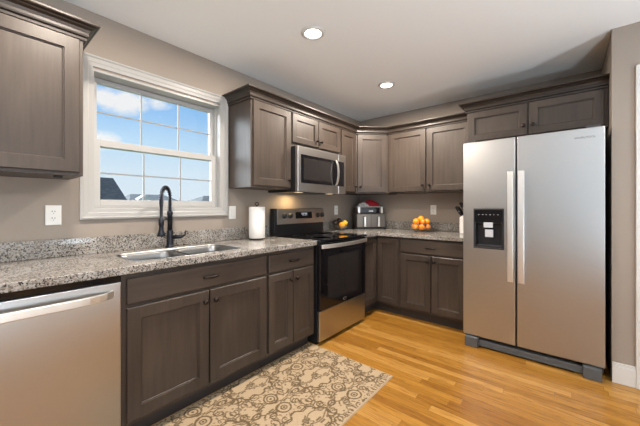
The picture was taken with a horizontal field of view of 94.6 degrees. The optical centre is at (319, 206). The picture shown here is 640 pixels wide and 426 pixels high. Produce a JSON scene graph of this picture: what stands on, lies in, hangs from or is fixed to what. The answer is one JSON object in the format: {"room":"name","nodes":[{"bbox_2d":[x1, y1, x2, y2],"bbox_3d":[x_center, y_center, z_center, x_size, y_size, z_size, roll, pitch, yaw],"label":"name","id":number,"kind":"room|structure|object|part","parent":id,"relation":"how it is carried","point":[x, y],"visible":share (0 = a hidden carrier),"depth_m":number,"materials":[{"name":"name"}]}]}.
{"room":"kitchen","nodes":[
{"label":"kitchen","id":0,"kind":"room"},
{"bbox_2d":[0,0,359,242],"bbox_3d":[-2.112,-0.011,1.182,0.150,2.440,8.500,0,0,40],"label":"wall","id":1,"kind":"structure","parent":0,"point":[23,200],"depth_m":2.07,"materials":[{"name":"beige paint"}]},
{"bbox_2d":[0,0,100,179],"bbox_3d":[-1.538,-0.557,1.446,0.388,0.817,0.673,0,0,40],"label":"upper cabinet","id":2,"kind":"object","parent":1,"relation":"attached to","point":[42,46],"visible":1,"depth_m":1.44,"materials":[{"name":"brown wood"}]},
{"bbox_3d":[-1.455,-0.527,1.333,0.005,0.555,0.440,0,0,40],"label":"panel","id":3,"kind":"part","parent":2,"relation":"part of","materials":[{"name":"brown wood"}]},
{"bbox_3d":[-1.538,-0.923,1.446,0.388,0.085,0.673,0,0,40],"label":"crown molding","id":4,"kind":"part","parent":2,"relation":"part of","materials":[{"name":"brown wood"}]},
{"bbox_2d":[45,205,60,225],"bbox_3d":[-1.556,0.051,1.723,0.008,0.116,0.072,0,0,40],"label":"outlet","id":5,"kind":"object","parent":1,"relation":"attached to","point":[52,212],"visible":1,"depth_m":1.72,"materials":[{"name":"white plastic"}]},
{"bbox_2d":[50,209,56,214],"bbox_3d":[-1.554,0.032,1.721,0.002,0.033,0.033,0,0,40],"label":"socket","id":6,"kind":"object","parent":5,"relation":"attached to","point":[52,211],"depth_m":1.72,"materials":[{"name":"grey plastic"}]},
{"bbox_2d":[50,216,56,220],"bbox_3d":[-1.554,0.070,1.721,0.002,0.033,0.033,0,0,40],"label":"socket","id":7,"kind":"object","parent":5,"relation":"attached to","point":[52,218],"depth_m":1.72,"materials":[{"name":"grey plastic"}]},
{"bbox_2d":[0,226,268,262],"bbox_3d":[-1.176,0.243,2.164,0.020,0.104,2.065,0,0,40],"label":"backsplash","id":8,"kind":"structure","parent":1,"relation":"attached to","point":[36,249],"depth_m":1.89,"materials":[{"name":"stone"}]},
{"bbox_2d":[79,52,227,219],"bbox_3d":[-1.200,-0.437,2.253,0.174,1.036,1.033,0,0,40],"label":"window","id":9,"kind":"structure","parent":1,"relation":"in","point":[91,206],"depth_m":2.14,"materials":[{"name":"white paint"}]},
{"bbox_3d":[-1.234,-0.626,2.280,0.035,0.458,0.871,0,0,40],"label":"sash","id":10,"kind":"part","parent":9,"relation":"part of","materials":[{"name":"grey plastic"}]},
{"bbox_3d":[-1.204,-0.222,2.255,0.035,0.438,0.871,0,0,40],"label":"sash","id":11,"kind":"part","parent":9,"relation":"part of","materials":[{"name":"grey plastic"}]},
{"bbox_2d":[229,206,235,218],"bbox_3d":[-0.784,0.054,2.643,0.009,0.116,0.072,0,0,40],"label":"light switch","id":12,"kind":"object","parent":1,"relation":"attached to","point":[232,209],"visible":1,"depth_m":2.64,"materials":[{"name":"white plastic"}]},
{"bbox_2d":[228,98,291,189],"bbox_3d":[-0.526,-0.551,2.664,0.375,0.780,0.453,0,0,40],"label":"upper cabinet","id":13,"kind":"object","parent":1,"relation":"attached to","point":[259,133],"visible":0.88,"depth_m":2.53,"materials":[{"name":"brown wood"}]},
{"bbox_3d":[-0.409,-0.525,2.572,0.019,0.699,0.423,0,0,40],"label":"door","id":14,"kind":"part","parent":13,"relation":"part of","materials":[{"name":"brown wood"}]},
{"bbox_3d":[-0.414,-0.525,2.576,0.005,0.566,0.290,0,0,40],"label":"panel","id":15,"kind":"part","parent":13,"relation":"part of","materials":[{"name":"brown wood"}]},
{"bbox_2d":[291,112,339,154],"bbox_3d":[-0.133,-0.752,3.133,0.375,0.378,0.764,0,0,40],"label":"upper cabinet","id":16,"kind":"object","parent":1,"relation":"attached to","point":[305,132],"visible":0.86,"depth_m":2.99,"materials":[{"name":"brown wood"}]},
{"bbox_3d":[-0.140,-0.739,2.894,0.019,0.272,0.367,0,0,40],"label":"door","id":17,"kind":"part","parent":16,"relation":"part of","materials":[{"name":"brown wood"}]},
{"bbox_3d":[-0.144,-0.739,2.898,0.005,0.145,0.240,0,0,40],"label":"panel","id":18,"kind":"part","parent":16,"relation":"part of","materials":[{"name":"brown wood"}]},
{"bbox_2d":[268,145,345,194],"bbox_3d":[-0.097,-0.347,3.103,0.468,0.425,0.760,0,0,40],"label":"microwave","id":19,"kind":"object","parent":16,"relation":"attached to","point":[313,171],"visible":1,"depth_m":2.90,"materials":[{"name":"silver metal"}]},
{"bbox_3d":[-0.014,-0.349,2.944,0.034,0.422,0.622,0,0,40],"label":"door","id":20,"kind":"part","parent":19,"relation":"part of","materials":[{"name":"silver metal"}]},
{"bbox_3d":[0.012,-0.352,2.947,0.002,0.265,0.581,0,0,40],"label":"door glass","id":21,"kind":"part","parent":19,"relation":"part of","materials":[{"name":"black glass"}]},
{"bbox_3d":[0.174,-0.355,3.109,0.062,0.270,0.026,0,0,40],"label":"handle","id":22,"kind":"part","parent":19,"relation":"part of","materials":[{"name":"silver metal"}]},
{"bbox_3d":[0.230,-0.349,3.236,0.034,0.422,0.136,0,0,40],"label":"control panel","id":23,"kind":"part","parent":19,"relation":"part of","materials":[{"name":"silver metal"}]},
{"bbox_3d":[0.101,-0.739,3.182,0.019,0.272,0.367,0,0,40],"label":"door","id":24,"kind":"part","parent":16,"relation":"part of","materials":[{"name":"brown wood"}]},
{"bbox_3d":[0.096,-0.739,3.186,0.005,0.145,0.240,0,0,40],"label":"panel","id":25,"kind":"part","parent":16,"relation":"part of","materials":[{"name":"brown wood"}]},
{"bbox_2d":[334,206,337,214],"bbox_3d":[0.211,0.046,3.833,0.008,0.116,0.072,0,0,40],"label":"outlet","id":26,"kind":"object","parent":1,"relation":"attached to","point":[335,207],"visible":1,"depth_m":3.83,"materials":[{"name":"white plastic"}]},
{"bbox_2d":[323,220,352,230],"bbox_3d":[0.281,0.243,3.905,0.020,0.104,0.944,0,0,40],"label":"backsplash","id":27,"kind":"structure","parent":1,"relation":"attached to","point":[326,225],"depth_m":3.76,"materials":[{"name":"stone"}]},
{"bbox_2d":[339,129,357,193],"bbox_3d":[0.222,-0.551,3.557,0.375,0.780,0.336,0,0,40],"label":"upper cabinet","id":28,"kind":"object","parent":1,"relation":"attached to","point":[347,139],"visible":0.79,"depth_m":3.48,"materials":[{"name":"brown wood"}]},
{"bbox_3d":[0.332,-0.525,3.467,0.005,0.572,0.169,0,0,40],"label":"panel","id":29,"kind":"part","parent":28,"relation":"part of","materials":[{"name":"brown wood"}]},
{"bbox_2d":[342,134,388,194],"bbox_3d":[0.612,-0.551,3.842,0.604,0.780,0.613,0,0,40],"label":"upper cabinet","id":30,"kind":"object","parent":1,"relation":"attached to","point":[371,150],"visible":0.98,"depth_m":3.61,"materials":[{"name":"brown wood"}]},
{"bbox_3d":[0.633,-0.525,3.607,0.356,0.699,0.019,0,0,-5],"label":"door","id":31,"kind":"part","parent":30,"relation":"part of","materials":[{"name":"brown wood"}]},
{"bbox_3d":[0.633,-0.525,3.612,0.223,0.566,0.005,0,0,-5],"label":"panel","id":32,"kind":"part","parent":30,"relation":"part of","materials":[{"name":"brown wood"}]},
{"bbox_2d":[64,0,639,120],"bbox_3d":[0.073,-1.291,-0.648,5.850,0.120,8.500,0,0,40],"label":"ceiling","id":33,"kind":"structure","parent":0,"point":[434,52],"depth_m":2.19,"materials":[{"name":"white paint"}]},
{"bbox_2d":[301,25,324,39],"bbox_3d":[-0.049,-1.224,2.088,0.172,0.014,0.172,0,0,40],"label":"recessed light","id":34,"kind":"object","parent":33,"relation":"in","point":[311,32],"visible":1,"depth_m":2.07,"materials":[{"name":"grey paint"}]},
{"bbox_2d":[378,81,394,88],"bbox_3d":[0.671,-1.224,2.977,0.172,0.014,0.172,0,0,40],"label":"recessed light","id":35,"kind":"object","parent":33,"relation":"in","point":[385,84],"visible":1,"depth_m":2.96,"materials":[{"name":"white glass"}]},
{"bbox_2d":[151,308,639,425],"bbox_3d":[0.073,1.269,-0.648,5.850,0.120,8.500,0,0,40],"label":"floor","id":36,"kind":"structure","parent":0,"point":[438,379],"depth_m":1.98,"materials":[{"name":"brown wood"}]},
{"bbox_2d":[0,276,120,425],"bbox_3d":[-1.369,0.773,1.383,0.651,0.872,0.600,0,0,40],"label":"dishwasher","id":37,"kind":"object","parent":36,"relation":"on","point":[60,345],"visible":0.96,"depth_m":1.26,"materials":[{"name":"silver metal"}]},
{"bbox_3d":[-1.144,0.419,1.194,0.062,0.036,0.540,0,0,40],"label":"handle","id":38,"kind":"part","parent":37,"relation":"part of","materials":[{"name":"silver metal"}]},
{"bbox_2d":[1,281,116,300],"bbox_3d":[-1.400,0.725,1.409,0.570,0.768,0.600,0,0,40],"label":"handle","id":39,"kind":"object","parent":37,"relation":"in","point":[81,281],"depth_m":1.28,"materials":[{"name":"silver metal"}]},
{"bbox_2d":[119,253,265,425],"bbox_3d":[-0.901,0.772,1.985,0.656,0.874,0.911,0,0,40],"label":"base cabinet","id":40,"kind":"object","parent":36,"relation":"on","point":[189,332],"visible":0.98,"depth_m":1.71,"materials":[{"name":"brown wood"}]},
{"bbox_3d":[-0.824,0.795,1.639,0.019,0.572,0.437,0,0,40],"label":"door","id":41,"kind":"part","parent":40,"relation":"part of","materials":[{"name":"brown wood"}]},
{"bbox_3d":[-0.828,0.795,1.642,0.005,0.431,0.296,0,0,40],"label":"panel","id":42,"kind":"part","parent":40,"relation":"part of","materials":[{"name":"brown wood"}]},
{"bbox_3d":[-0.681,0.425,1.810,0.019,0.131,0.883,0,0,40],"label":"false drawer","id":43,"kind":"part","parent":40,"relation":"part of","materials":[{"name":"brown wood"}]},
{"bbox_3d":[-0.659,0.425,1.791,0.038,0.014,0.110,0,0,40],"label":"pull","id":44,"kind":"part","parent":40,"relation":"part of","materials":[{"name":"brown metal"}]},
{"bbox_3d":[-0.537,0.795,1.980,0.019,0.572,0.437,0,0,40],"label":"door","id":45,"kind":"part","parent":40,"relation":"part of","materials":[{"name":"brown wood"}]},
{"bbox_3d":[-0.542,0.795,1.984,0.005,0.431,0.296,0,0,40],"label":"panel","id":46,"kind":"part","parent":40,"relation":"part of","materials":[{"name":"brown wood"}]},
{"bbox_2d":[152,343,392,425],"bbox_3d":[-0.277,1.203,1.772,0.803,0.011,1.522,0,0,40],"label":"rug","id":47,"kind":"object","parent":36,"relation":"on","point":[310,385],"visible":1,"depth_m":1.87,"materials":[{"name":"beige fabric"}]},
{"bbox_2d":[259,246,313,367],"bbox_3d":[-0.435,0.772,2.541,0.656,0.874,0.531,0,0,40],"label":"base cabinet","id":48,"kind":"object","parent":36,"relation":"on","point":[289,275],"visible":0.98,"depth_m":2.32,"materials":[{"name":"brown wood"}]},
{"bbox_2d":[0,226,316,293],"bbox_3d":[-0.936,0.262,1.964,0.646,0.142,2.065,0,0,40],"label":"countertop","id":49,"kind":"structure","parent":48,"relation":"on","point":[24,265],"depth_m":1.69,"materials":[{"name":"stone"}]},
{"bbox_2d":[157,185,186,246],"bbox_3d":[-1.083,0.073,2.110,0.114,0.444,0.233,0,0,19],"label":"faucet","id":50,"kind":"object","parent":49,"relation":"on","point":[161,233],"visible":1,"depth_m":2.13,"materials":[{"name":"black metal"}]},
{"bbox_3d":[-1.038,0.207,2.182,0.096,0.061,0.030,0,0,-23],"label":"lever","id":51,"kind":"part","parent":50,"relation":"part of","materials":[{"name":"grey metal"}]},
{"bbox_2d":[115,244,239,260],"bbox_3d":[-0.903,0.415,1.950,0.377,0.243,0.696,0,0,40],"label":"sink","id":52,"kind":"object","parent":49,"relation":"in","point":[191,250],"visible":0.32,"depth_m":2.02,"materials":[{"name":"silver metal"}]},
{"bbox_3d":[-1.016,0.420,1.816,0.360,0.226,0.331,0,0,40],"label":"bowl","id":53,"kind":"part","parent":52,"relation":"part of","materials":[{"name":"silver metal"}]},
{"bbox_3d":[-0.793,0.420,2.082,0.360,0.226,0.335,0,0,40],"label":"bowl","id":54,"kind":"part","parent":52,"relation":"part of","materials":[{"name":"silver metal"}]},
{"bbox_2d":[248,202,265,239],"bbox_3d":[-0.570,0.127,2.673,0.156,0.334,0.156,0,0,40],"label":"paper towel holder","id":55,"kind":"object","parent":49,"relation":"on","point":[256,202],"visible":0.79,"depth_m":2.63,"materials":[{"name":"black metal"}]},
{"bbox_2d":[249,207,264,238],"bbox_3d":[-0.570,0.143,2.673,0.144,0.280,0.144,0,0,40],"label":"paper towel roll","id":56,"kind":"object","parent":55,"relation":"on","point":[256,214],"visible":0.99,"depth_m":2.61,"materials":[{"name":"white paper"}]},
{"bbox_3d":[-0.301,0.795,2.263,0.019,0.572,0.244,0,0,40],"label":"door","id":57,"kind":"part","parent":48,"relation":"part of","materials":[{"name":"brown wood"}]},
{"bbox_3d":[-0.305,0.795,2.267,0.005,0.445,0.117,0,0,40],"label":"panel","id":58,"kind":"part","parent":48,"relation":"part of","materials":[{"name":"brown wood"}]},
{"bbox_3d":[-0.220,0.425,2.360,0.019,0.131,0.497,0,0,40],"label":"drawer","id":59,"kind":"part","parent":48,"relation":"part of","materials":[{"name":"brown wood"}]},
{"bbox_3d":[-0.138,0.795,2.457,0.019,0.572,0.244,0,0,40],"label":"door","id":60,"kind":"part","parent":48,"relation":"part of","materials":[{"name":"brown wood"}]},
{"bbox_3d":[-0.143,0.795,2.461,0.005,0.445,0.117,0,0,40],"label":"panel","id":61,"kind":"part","parent":48,"relation":"part of","materials":[{"name":"brown wood"}]},
{"bbox_2d":[270,208,366,344],"bbox_3d":[0.013,0.615,3.015,0.705,1.188,0.758,0,0,40],"label":"range","id":62,"kind":"object","parent":36,"relation":"on","point":[339,258],"visible":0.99,"depth_m":2.84,"materials":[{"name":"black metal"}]},
{"bbox_3d":[-0.192,0.101,3.199,0.015,0.156,0.716,0,0,40],"label":"control panel","id":63,"kind":"part","parent":62,"relation":"part of","materials":[{"name":"silver metal"}]},
{"bbox_2d":[275,231,365,242],"bbox_3d":[0.021,0.301,3.008,0.587,0.018,0.758,0,0,40],"label":"cooktop","id":64,"kind":"object","parent":62,"relation":"in","point":[319,236],"depth_m":2.95,"materials":[{"name":"glass"}]},
{"bbox_3d":[0.225,1.044,2.838,0.025,0.261,0.746,0,0,40],"label":"storage drawer","id":65,"kind":"part","parent":62,"relation":"part of","materials":[{"name":"silver metal"}]},
{"bbox_3d":[0.228,0.612,2.835,0.033,0.591,0.746,0,0,40],"label":"oven door","id":66,"kind":"part","parent":62,"relation":"part of","materials":[{"name":"black glass"}]},
{"bbox_3d":[0.262,0.348,2.806,0.056,0.035,0.736,0,0,40],"label":"handle","id":67,"kind":"part","parent":62,"relation":"part of","materials":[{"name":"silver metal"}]},
{"bbox_2d":[365,236,401,314],"bbox_3d":[0.618,0.772,3.624,0.888,0.874,0.938,0,0,40],"label":"base cabinet","id":68,"kind":"object","parent":36,"relation":"on","point":[382,253],"visible":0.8,"depth_m":3.32,"materials":[{"name":"brown wood"}]},
{"bbox_3d":[0.547,0.721,3.285,0.005,0.594,0.164,0,0,40],"label":"panel","id":69,"kind":"part","parent":68,"relation":"part of","materials":[{"name":"brown wood"}]},
{"bbox_3d":[0.552,0.721,3.282,0.019,0.721,0.291,0,0,40],"label":"door","id":70,"kind":"part","parent":68,"relation":"part of","materials":[{"name":"brown wood"}]},
{"bbox_3d":[0.758,0.721,3.315,0.248,0.721,0.019,0,0,40],"label":"door","id":71,"kind":"part","parent":68,"relation":"part of","materials":[{"name":"brown wood"}]},
{"bbox_3d":[0.762,0.721,3.320,0.121,0.594,0.005,0,0,40],"label":"panel","id":72,"kind":"part","parent":68,"relation":"part of","materials":[{"name":"brown wood"}]},
{"bbox_2d":[323,220,462,241],"bbox_3d":[0.882,0.262,3.402,1.588,0.142,0.944,0,0,40],"label":"countertop","id":73,"kind":"structure","parent":68,"relation":"on","point":[438,230],"depth_m":3.49,"materials":[{"name":"stone"}]},
{"bbox_2d":[352,206,385,228],"bbox_3d":[0.657,0.145,3.941,0.424,0.298,0.260,0,0,-6],"label":"air fryer","id":74,"kind":"object","parent":73,"relation":"on","point":[364,217],"visible":0.98,"depth_m":3.85,"materials":[{"name":"silver metal"}]},
{"bbox_2d":[358,202,367,205],"bbox_3d":[0.566,-0.032,3.878,0.147,0.055,0.069,0,0,-5],"label":"kitchen towel","id":75,"kind":"object","parent":74,"relation":"on","point":[362,203],"visible":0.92,"depth_m":3.85,"materials":[{"name":"fabric"}]},
{"bbox_2d":[357,214,370,226],"bbox_3d":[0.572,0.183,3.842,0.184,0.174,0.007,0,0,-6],"label":"basket","id":76,"kind":"object","parent":74,"relation":"on","point":[363,220],"depth_m":3.84,"materials":[{"name":"metal"}]},
{"bbox_3d":[0.655,0.003,3.964,0.376,0.012,0.175,0,0,-6],"label":"lid","id":77,"kind":"part","parent":74,"relation":"part of","materials":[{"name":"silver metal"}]},
{"bbox_2d":[360,200,378,205],"bbox_3d":[0.667,-0.048,3.982,0.252,0.089,0.138,0,0,-8],"label":"oven mitt","id":78,"kind":"object","parent":74,"relation":"on","point":[369,202],"visible":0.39,"depth_m":3.93,"materials":[{"name":"red fabric"}]},
{"bbox_3d":[0.662,0.051,3.864,0.243,0.063,0.011,0,0,-6],"label":"control panel","id":79,"kind":"part","parent":74,"relation":"part of","materials":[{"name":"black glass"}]},
{"bbox_2d":[371,214,384,226],"bbox_3d":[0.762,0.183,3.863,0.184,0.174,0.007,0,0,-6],"label":"basket","id":80,"kind":"object","parent":74,"relation":"on","point":[377,220],"depth_m":3.86,"materials":[{"name":"metal"}]},
{"bbox_2d":[460,216,462,233],"bbox_3d":[1.608,0.177,3.219,0.135,0.234,0.110,0,0,40],"label":"knife block","id":81,"kind":"object","parent":73,"relation":"on","point":[461,217],"visible":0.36,"depth_m":3.21,"materials":[{"name":"white"}]},
{"bbox_2d":[455,206,462,215],"bbox_3d":[1.528,0.050,3.246,0.080,0.113,0.028,0,0,40],"label":"knife","id":82,"kind":"object","parent":81,"relation":"in","point":[456,207],"visible":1,"depth_m":3.24,"materials":[{"name":"black plastic"}]},
{"bbox_3d":[1.185,0.242,3.468,0.276,0.105,0.276,0,0,40],"label":"fruit bowl","id":83,"kind":"object","parent":73,"relation":"on","visible":0},
{"bbox_2d":[419,224,424,229],"bbox_3d":[1.172,0.237,3.392,0.069,0.069,0.070,0,0,29],"label":"orange","id":84,"kind":"object","parent":83,"relation":"in","point":[421,226],"visible":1,"depth_m":3.37,"materials":[{"name":"orange food"}]},
{"bbox_3d":[0.254,0.265,3.680,0.190,0.060,0.190,0,0,40],"label":"fruit bowl","id":85,"kind":"object","parent":73,"relation":"on","visible":0},
{"bbox_2d":[339,222,344,227],"bbox_3d":[0.269,0.226,3.634,0.080,0.078,0.080,0,0,40],"label":"orange","id":86,"kind":"object","parent":85,"relation":"in","point":[341,224],"visible":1,"depth_m":3.61,"materials":[{"name":"orange food"}]},
{"bbox_2d":[400,237,462,329],"bbox_3d":[1.312,0.772,3.222,0.686,0.874,0.662,0,0,40],"label":"base cabinet","id":87,"kind":"object","parent":36,"relation":"on","point":[431,271],"visible":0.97,"depth_m":3.00,"materials":[{"name":"brown wood"}]},
{"bbox_3d":[1.009,0.795,3.113,0.186,0.439,0.005,0,0,40],"label":"panel","id":88,"kind":"part","parent":87,"relation":"part of","materials":[{"name":"brown wood"}]},
{"bbox_3d":[1.005,0.795,3.108,0.319,0.572,0.019,0,0,40],"label":"door","id":89,"kind":"part","parent":87,"relation":"part of","materials":[{"name":"brown wood"}]},
{"bbox_3d":[1.131,0.424,3.002,0.648,0.134,0.019,0,0,40],"label":"drawer","id":90,"kind":"part","parent":87,"relation":"part of","materials":[{"name":"brown wood"}]},
{"bbox_3d":[1.257,0.795,2.897,0.320,0.572,0.019,0,0,40],"label":"door","id":91,"kind":"part","parent":87,"relation":"part of","materials":[{"name":"brown wood"}]},
{"bbox_3d":[1.261,0.795,2.902,0.187,0.439,0.005,0,0,40],"label":"panel","id":92,"kind":"part","parent":87,"relation":"part of","materials":[{"name":"brown wood"}]},
{"bbox_2d":[463,124,604,382],"bbox_3d":[1.851,0.317,2.602,0.907,1.785,0.862,0,0,40],"label":"refrigerator","id":93,"kind":"object","parent":36,"relation":"on","point":[534,205],"visible":1,"depth_m":2.27,"materials":[{"name":"grey metal"}]},
{"bbox_3d":[1.413,0.080,2.478,0.206,0.106,0.003,0,0,40],"label":"dispenser panel","id":94,"kind":"part","parent":93,"relation":"part of","materials":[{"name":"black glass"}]},
{"bbox_3d":[1.437,0.279,2.512,0.388,1.676,0.068,0,0,40],"label":"freezer door","id":95,"kind":"part","parent":93,"relation":"part of","materials":[{"name":"silver metal"}]},
{"bbox_3d":[1.520,0.162,2.356,0.047,0.885,0.061,0,0,40],"label":"handle","id":96,"kind":"part","parent":93,"relation":"part of","materials":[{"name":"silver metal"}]},
{"bbox_3d":[1.575,0.162,2.310,0.047,0.885,0.061,0,0,40],"label":"handle","id":97,"kind":"part","parent":93,"relation":"part of","materials":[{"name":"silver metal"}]},
{"bbox_3d":[1.788,0.279,2.218,0.510,1.676,0.068,0,0,40],"label":"fridge door","id":98,"kind":"part","parent":93,"relation":"part of","materials":[{"name":"silver metal"}]},
{"bbox_2d":[360,69,601,222],"bbox_3d":[1.645,-0.011,3.480,2.660,2.440,0.152,0,0,40],"label":"wall","id":99,"kind":"structure","parent":0,"point":[399,207],"depth_m":3.65,"materials":[{"name":"beige paint"}]},
{"bbox_2d":[385,221,459,231],"bbox_3d":[1.187,0.243,3.749,1.568,0.104,0.020,0,0,40],"label":"backsplash","id":100,"kind":"structure","parent":99,"relation":"attached to","point":[435,226],"depth_m":3.59,"materials":[{"name":"stone"}]},
{"bbox_2d":[388,122,466,194],"bbox_3d":[1.290,-0.544,3.430,0.963,0.794,0.374,0,0,40],"label":"upper cabinet","id":101,"kind":"object","parent":99,"relation":"attached to","point":[428,160],"visible":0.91,"depth_m":3.32,"materials":[{"name":"brown wood"}]},
{"bbox_2d":[222,83,466,134],"bbox_3d":[0.274,-0.923,3.061,2.450,0.085,0.930,0,0,-17],"label":"crown molding","id":102,"kind":"structure","parent":101,"relation":"attached to","point":[248,91],"depth_m":3.06,"materials":[{"name":"brown wood"}]},
{"bbox_3d":[1.020,-0.525,3.463,0.442,0.699,0.019,0,0,40],"label":"door","id":103,"kind":"part","parent":101,"relation":"part of","materials":[{"name":"brown wood"}]},
{"bbox_3d":[1.024,-0.525,3.468,0.309,0.566,0.005,0,0,40],"label":"panel","id":104,"kind":"part","parent":101,"relation":"part of","materials":[{"name":"brown wood"}]},
{"bbox_3d":[1.375,-0.525,3.166,0.448,0.699,0.019,0,0,40],"label":"door","id":105,"kind":"part","parent":101,"relation":"part of","materials":[{"name":"brown wood"}]},
{"bbox_3d":[1.379,-0.525,3.171,0.315,0.566,0.005,0,0,40],"label":"panel","id":106,"kind":"part","parent":101,"relation":"part of","materials":[{"name":"brown wood"}]},
{"bbox_2d":[430,205,435,214],"bbox_3d":[1.381,0.041,3.596,0.072,0.116,0.008,0,0,40],"label":"outlet","id":107,"kind":"object","parent":99,"relation":"attached to","point":[432,207],"visible":1,"depth_m":3.60,"materials":[{"name":"white plastic"}]},
{"bbox_2d":[458,73,608,141],"bbox_3d":[1.913,-0.778,2.717,1.024,0.375,0.667,0,0,40],"label":"upper cabinet","id":108,"kind":"object","parent":99,"relation":"attached to","point":[580,103],"visible":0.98,"depth_m":2.42,"materials":[{"name":"brown wood"}]},
{"bbox_3d":[1.576,-0.740,2.641,0.331,0.140,0.005,0,0,40],"label":"panel","id":109,"kind":"part","parent":108,"relation":"part of","materials":[{"name":"brown wood"}]},
{"bbox_3d":[1.572,-0.740,2.636,0.458,0.267,0.019,0,0,40],"label":"door","id":110,"kind":"part","parent":108,"relation":"part of","materials":[{"name":"brown wood"}]},
{"bbox_3d":[1.913,-0.923,2.717,1.024,0.085,0.667,0,0,40],"label":"crown molding","id":111,"kind":"part","parent":108,"relation":"part of","materials":[{"name":"brown wood"}]},
{"bbox_3d":[1.936,-0.740,2.339,0.327,0.140,0.005,0,0,40],"label":"panel","id":112,"kind":"part","parent":108,"relation":"part of","materials":[{"name":"brown wood"}]},
{"bbox_3d":[1.933,-0.740,2.334,0.454,0.267,0.019,0,0,40],"label":"door","id":113,"kind":"part","parent":108,"relation":"part of","materials":[{"name":"brown wood"}]},
{"bbox_2d":[602,22,639,379],"bbox_3d":[3.485,-0.011,1.332,3.160,2.440,0.778,0,0,40],"label":"wall","id":114,"kind":"structure","parent":0,"point":[622,56],"depth_m":2.02,"materials":[{"name":"beige paint"}]},
{"bbox_2d":[612,361,635,387],"bbox_3d":[2.062,1.140,2.005,0.114,0.138,0.018,0,0,40],"label":"baseboard","id":115,"kind":"structure","parent":114,"relation":"attached to","point":[623,374],"depth_m":2.00,"materials":[{"name":"white paint"}]},
{"bbox_2d":[636,64,639,389],"bbox_3d":[2.519,0.134,1.717,0.956,2.150,0.172,0,0,40],"label":"door frame","id":116,"kind":"structure","parent":114,"relation":"attached to","point":[638,65],"depth_m":1.95,"materials":[{"name":"white paint"}]},
{"label":"outside","id":117,"kind":"structure","parent":0,"visible":0},
{"bbox_3d":[-18.577,1.884,28.598,59.400,0.150,100.000,0,0,40],"label":"ground","id":118,"kind":"structure","parent":117,"visible":0},
{"bbox_2d":[100,177,126,199],"bbox_3d":[-22.071,-0.416,23.958,3.800,4.450,10.200,0,0,40],"label":"house","id":119,"kind":"structure","parent":118,"relation":"on","point":[109,189],"depth_m":26.41,"materials":[{"name":"grey"}]},
{"bbox_2d":[125,194,177,200],"bbox_3d":[-22.485,0.109,38.651,6.300,3.400,6.000,0,0,40],"label":"house","id":120,"kind":"structure","parent":118,"relation":"on","point":[130,196],"depth_m":37.24,"materials":[{"name":"white"}]},
{"bbox_2d":[189,196,208,200],"bbox_3d":[-16.898,0.084,45.712,5.800,3.450,6.300,0,0,40],"label":"house","id":121,"kind":"structure","parent":118,"relation":"on","point":[202,198],"depth_m":43.96,"materials":[{"name":"white"}]}
]}

